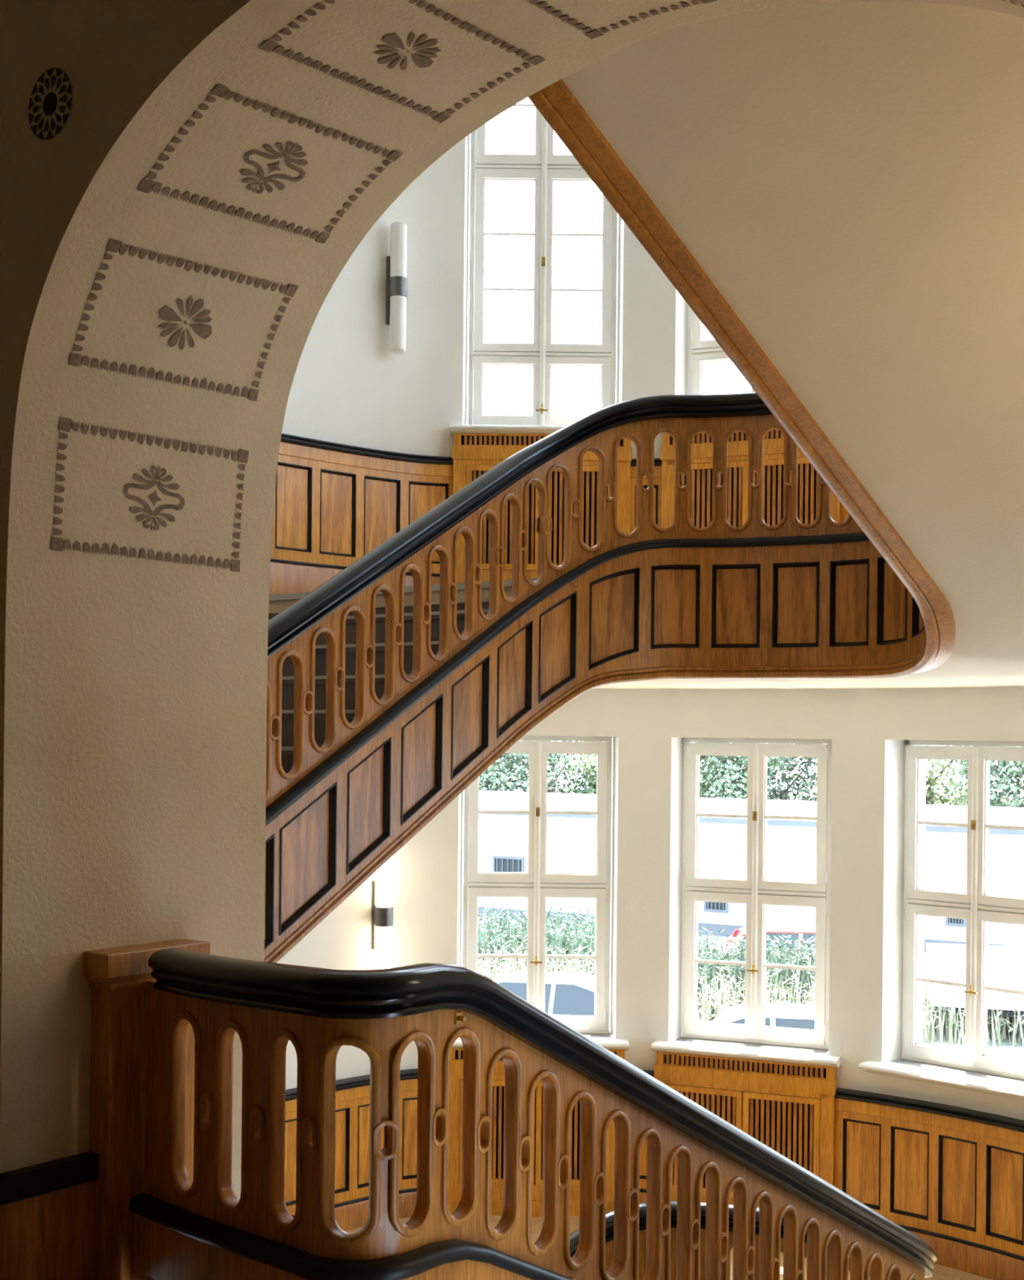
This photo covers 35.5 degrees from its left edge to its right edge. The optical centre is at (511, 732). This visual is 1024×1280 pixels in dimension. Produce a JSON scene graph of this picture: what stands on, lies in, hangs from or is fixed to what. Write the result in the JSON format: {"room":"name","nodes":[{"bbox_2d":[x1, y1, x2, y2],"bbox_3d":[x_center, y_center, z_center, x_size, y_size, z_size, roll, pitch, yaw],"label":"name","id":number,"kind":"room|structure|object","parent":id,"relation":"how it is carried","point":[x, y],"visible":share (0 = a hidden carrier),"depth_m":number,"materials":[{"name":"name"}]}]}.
{"room":"stairwell","nodes":[
{"label":"stairwell","id":0,"kind":"room"},
{"bbox_2d":[268,586,511,613],"bbox_3d":[1.759,-0.712,8.625,6.617,0.100,2.862,1,0,38],"label":"floor","id":1,"kind":"structure","parent":0,"point":[274,606],"depth_m":8.64,"materials":[{"name":"brown wood"}]},
{"bbox_2d":[268,577,535,773],"bbox_3d":[-1.530,0.060,7.777,2.360,1.718,2.621,1,0,37],"label":"flight","id":2,"kind":"object","parent":1,"relation":"attached to","point":[287,670],"visible":0.04,"depth_m":8.03,"materials":[{"name":"grey stone"}]},
{"bbox_2d":[264,79,955,963],"bbox_3d":[0.365,-0.907,6.597,2.124,4.651,3.661,1,0,37],"label":"balustrade","id":3,"kind":"object","parent":1,"relation":"on","point":[824,597],"visible":0.66,"depth_m":7.55,"materials":[{"name":"brown wood"}]},
{"bbox_2d":[0,0,1023,1200],"bbox_3d":[-0.629,0.199,4.466,8.800,10.910,1.003,1,0,37],"label":"wall","id":4,"kind":"structure","parent":0,"point":[186,186],"depth_m":4.56,"materials":[{"name":"paint"}]},
{"bbox_2d":[0,1151,98,1279],"bbox_3d":[-2.305,1.405,5.465,2.742,0.385,0.665,1,0,37],"label":"wainscot","id":5,"kind":"object","parent":4,"relation":"attached to","point":[47,1208],"depth_m":4.53,"materials":[{"name":"brown wood"}]},
{"bbox_2d":[276,133,1023,1120],"bbox_3d":[1.008,0.215,7.686,7.459,10.910,6.106,1,0,37],"label":"wall","id":6,"kind":"structure","parent":0,"point":[348,387],"depth_m":10.52,"materials":[{"name":"paint"}]},
{"bbox_2d":[284,1068,417,1231],"bbox_3d":[-1.145,2.699,10.086,1.802,0.959,0.202,1,0,-41],"label":"wainscot","id":7,"kind":"structure","parent":6,"relation":"attached to","point":[352,1094],"depth_m":10.28,"materials":[{"name":"brown wood"}]},
{"bbox_2d":[268,433,453,595],"bbox_3d":[-1.105,-1.313,10.086,1.802,1.044,0.202,1,0,-41],"label":"wainscot","id":8,"kind":"structure","parent":6,"relation":"attached to","point":[334,504],"depth_m":10.16,"materials":[{"name":"brown wood"}]},
{"bbox_2d":[371,856,393,969],"bbox_3d":[-0.840,1.187,10.366,0.118,0.836,0.157,1,0,-39],"label":"wall lamp","id":9,"kind":"object","parent":6,"relation":"attached to","point":[382,908],"visible":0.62,"depth_m":10.31,"materials":[{"name":"metal"}]},
{"bbox_2d":[386,222,407,354],"bbox_3d":[-0.750,-2.888,10.405,0.118,0.836,0.157,1,0,-37],"label":"wall lamp","id":10,"kind":"object","parent":6,"relation":"attached to","point":[396,264],"visible":1,"depth_m":10.34,"materials":[{"name":"glass"}]},
{"bbox_2d":[449,103,617,435],"bbox_3d":[0.213,-3.350,10.723,1.220,2.756,0.405,1,0,0],"label":"window","id":11,"kind":"structure","parent":6,"relation":"in","point":[543,168],"depth_m":10.83,"materials":[{"name":"paint"}]},
{"bbox_2d":[451,735,628,1049],"bbox_3d":[0.170,1.055,10.723,1.220,2.066,0.405,1,0,0],"label":"window","id":12,"kind":"structure","parent":6,"relation":"in","point":[537,885],"depth_m":10.83,"materials":[{"name":"paint"}]},
{"bbox_2d":[452,433,631,582],"bbox_3d":[0.194,-1.420,10.615,1.186,1.104,0.130,1,0,0],"label":"radiator cover","id":13,"kind":"object","parent":6,"relation":"attached to","point":[473,455],"visible":0.41,"depth_m":10.56,"materials":[{"name":"brown wood"}]},
{"bbox_2d":[629,457,662,533],"bbox_3d":[0.890,-1.293,10.594,0.225,1.044,0.075,1,0,11],"label":"wainscot","id":14,"kind":"structure","parent":6,"relation":"attached to","point":[657,462],"depth_m":10.58,"materials":[{"name":"brown wood"}]},
{"bbox_2d":[639,1070,653,1203],"bbox_3d":[0.850,2.719,10.594,0.225,0.959,0.075,1,0,11],"label":"wainscot","id":15,"kind":"structure","parent":6,"relation":"attached to","point":[642,1162],"depth_m":10.59,"materials":[{"name":"brown wood"}]},
{"bbox_2d":[658,305,755,435],"bbox_3d":[1.603,-3.336,10.446,1.220,2.756,0.405,1,0,22],"label":"window","id":16,"kind":"structure","parent":6,"relation":"in","point":[700,352],"depth_m":10.71,"materials":[{"name":"paint"}]},
{"bbox_2d":[650,737,840,1067],"bbox_3d":[1.560,1.069,10.446,1.220,2.066,0.405,1,0,22],"label":"window","id":17,"kind":"structure","parent":6,"relation":"in","point":[754,891],"depth_m":10.53,"materials":[{"name":"paint"}]},
{"bbox_2d":[660,429,840,528],"bbox_3d":[1.543,-1.407,10.347,1.186,1.104,0.130,1,0,23],"label":"radiator cover","id":18,"kind":"object","parent":6,"relation":"attached to","point":[701,444],"visible":0.34,"depth_m":10.32,"materials":[{"name":"brown wood"}]},
{"bbox_2d":[840,503,848,522],"bbox_3d":[2.870,-1.273,9.319,0.251,1.044,2.261,1,0,-40],"label":"wainscot","id":19,"kind":"structure","parent":6,"relation":"attached to","point":[844,513],"depth_m":10.10,"materials":[{"name":"brown wood"}]},
{"bbox_2d":[834,1087,1023,1279],"bbox_3d":[2.830,2.739,9.319,0.251,0.959,2.261,1,0,-40],"label":"wainscot","id":20,"kind":"structure","parent":6,"relation":"attached to","point":[952,1177],"depth_m":9.69,"materials":[{"name":"brown wood"}]},
{"bbox_2d":[857,739,1023,1100],"bbox_3d":[2.738,1.080,9.659,1.220,2.066,0.405,1,0,45],"label":"window","id":21,"kind":"structure","parent":6,"relation":"in","point":[975,905],"depth_m":9.76,"materials":[{"name":"paint"}]},
{"bbox_2d":[344,1215,992,1279],"bbox_3d":[1.710,3.443,8.628,6.617,0.488,2.870,1,0,38],"label":"floor","id":22,"kind":"structure","parent":0,"point":[940,1272],"depth_m":9.64,"materials":[{"name":"brown wood"}]},
{"bbox_2d":[448,1048,624,1217],"bbox_3d":[0.154,2.640,10.615,1.186,1.104,0.130,1,0,0],"label":"radiator cover","id":23,"kind":"object","parent":22,"relation":"on","point":[455,1060],"visible":0.23,"depth_m":10.56,"materials":[{"name":"brown wood"}]},
{"bbox_2d":[653,1051,837,1207],"bbox_3d":[1.502,2.653,10.347,1.186,1.104,0.130,1,0,23],"label":"radiator cover","id":24,"kind":"object","parent":22,"relation":"on","point":[788,1108],"visible":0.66,"depth_m":10.24,"materials":[{"name":"brown wood"}]},
{"bbox_3d":[1.786,2.438,5.042,3.395,1.540,3.536,1,0,0],"label":"flight","id":25,"kind":"object","parent":22,"relation":"on","visible":0},
{"bbox_2d":[83,938,937,1279],"bbox_3d":[0.394,2.333,6.051,2.048,3.442,4.423,1,0,22],"label":"balustrade","id":26,"kind":"object","parent":25,"relation":"on","point":[166,1016],"visible":1,"depth_m":4.53,"materials":[{"name":"brown wood"}]},
{"bbox_2d":[561,1,1023,688],"bbox_3d":[0.809,-0.234,7.623,6.867,3.309,5.880,1,0,37],"label":"ceiling","id":27,"kind":"structure","parent":0,"point":[847,177],"depth_m":4.84,"materials":[{"name":"paint"}]},
{"label":"outside","id":28,"kind":"structure","parent":0,"visible":0},
{"bbox_2d":[477,795,1023,1051],"bbox_3d":[19.939,6.200,85.600,280.000,0.001,148.800,1,0,0],"label":"ground","id":29,"kind":"structure","parent":28,"point":[1005,1046],"depth_m":31.81,"materials":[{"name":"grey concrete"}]},
{"bbox_2d":[479,753,515,790],"bbox_3d":[-3.650,1.685,66.180,8.258,8.558,7.356,1,0,0],"label":"tree","id":30,"kind":"object","parent":29,"relation":"on","point":[503,754],"visible":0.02,"depth_m":63.78,"materials":[{"name":"green plant"}]},
{"bbox_2d":[479,740,596,794],"bbox_3d":[1.368,1.496,63.983,7.705,9.034,6.800,1,0,6],"label":"tree","id":31,"kind":"object","parent":29,"relation":"on","point":[522,781],"visible":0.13,"depth_m":62.92,"materials":[{"name":"green plant"}]},
{"bbox_2d":[477,897,815,1020],"bbox_3d":[1.960,5.126,38.171,10.525,1.787,10.001,1,0,0],"label":"bushes","id":32,"kind":"object","parent":29,"relation":"on","point":[554,937],"visible":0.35,"depth_m":37.24,"materials":[{"name":"green plant"}]},
{"bbox_2d":[557,741,746,798],"bbox_3d":[6.167,1.427,62.040,8.617,9.270,6.660,1,0,0],"label":"tree","id":33,"kind":"object","parent":29,"relation":"on","point":[582,757],"visible":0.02,"depth_m":61.58,"materials":[{"name":"green plant"}]},
{"bbox_2d":[476,936,1023,1046],"bbox_3d":[6.199,5.371,34.069,20.092,1.382,6.754,1,0,0],"label":"weeds","id":34,"kind":"object","parent":29,"relation":"on","point":[931,1017],"visible":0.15,"depth_m":32.20,"materials":[{"name":"green plant"}]},
{"bbox_2d":[477,791,1023,951],"bbox_3d":[7.142,4.112,52.320,49.274,3.920,10.000,1,0,30],"label":"building","id":35,"kind":"structure","parent":29,"relation":"on","point":[503,838],"depth_m":47.59,"materials":[{"name":"white paint"}]},
{"bbox_2d":[697,742,826,800],"bbox_3d":[10.122,1.980,60.012,7.445,8.242,6.534,1,0,0],"label":"hedge","id":36,"kind":"object","parent":29,"relation":"on","point":[779,793],"visible":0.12,"depth_m":58.96,"materials":[{"name":"green plant"}]},
{"bbox_2d":[711,1003,814,1030],"bbox_3d":[4.045,5.278,26.299,4.050,1.485,1.700,1,0,8],"label":"car","id":37,"kind":"object","parent":29,"relation":"on","point":[776,1015],"visible":0.07,"depth_m":25.87,"materials":[{"name":"grey paint"}]},
{"bbox_2d":[720,924,815,959],"bbox_3d":[6.933,5.322,37.501,4.050,1.455,1.700,1,0,6],"label":"car","id":38,"kind":"object","parent":29,"relation":"on","point":[786,931],"visible":0.09,"depth_m":36.99,"materials":[{"name":"white paint"}]},
{"bbox_2d":[808,743,1023,807],"bbox_3d":[14.271,1.432,55.476,8.234,9.422,6.952,1,0,26],"label":"tree","id":39,"kind":"object","parent":29,"relation":"on","point":[931,784],"visible":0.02,"depth_m":55.06,"materials":[{"name":"green plant"}]},
{"bbox_2d":[925,942,1023,1037],"bbox_3d":[10.488,5.283,32.446,6.050,1.595,2.300,1,0,14],"label":"trailer","id":40,"kind":"object","parent":29,"relation":"on","point":[947,962],"visible":0.63,"depth_m":31.73,"materials":[{"name":"white paint"}]},
{"bbox_2d":[945,745,1023,807],"bbox_3d":[17.651,1.828,52.849,7.478,8.698,6.655,1,0,-3],"label":"tree","id":41,"kind":"object","parent":29,"relation":"on","point":[1009,768],"visible":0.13,"depth_m":51.70,"materials":[{"name":"green plant"}]},
{"bbox_3d":[9.940,6.080,22.250,100.000,0.001,16.500,1,0,0],"label":"path","id":42,"kind":"object","parent":29,"relation":"on","visible":0},
{"bbox_2d":[492,970,594,1015],"bbox_3d":[1.076,5.229,29.201,3.850,1.525,1.700,1,0,12],"label":"car","id":43,"kind":"object","parent":42,"relation":"on","point":[566,993],"visible":0.09,"depth_m":28.60,"materials":[{"name":"grey paint"}]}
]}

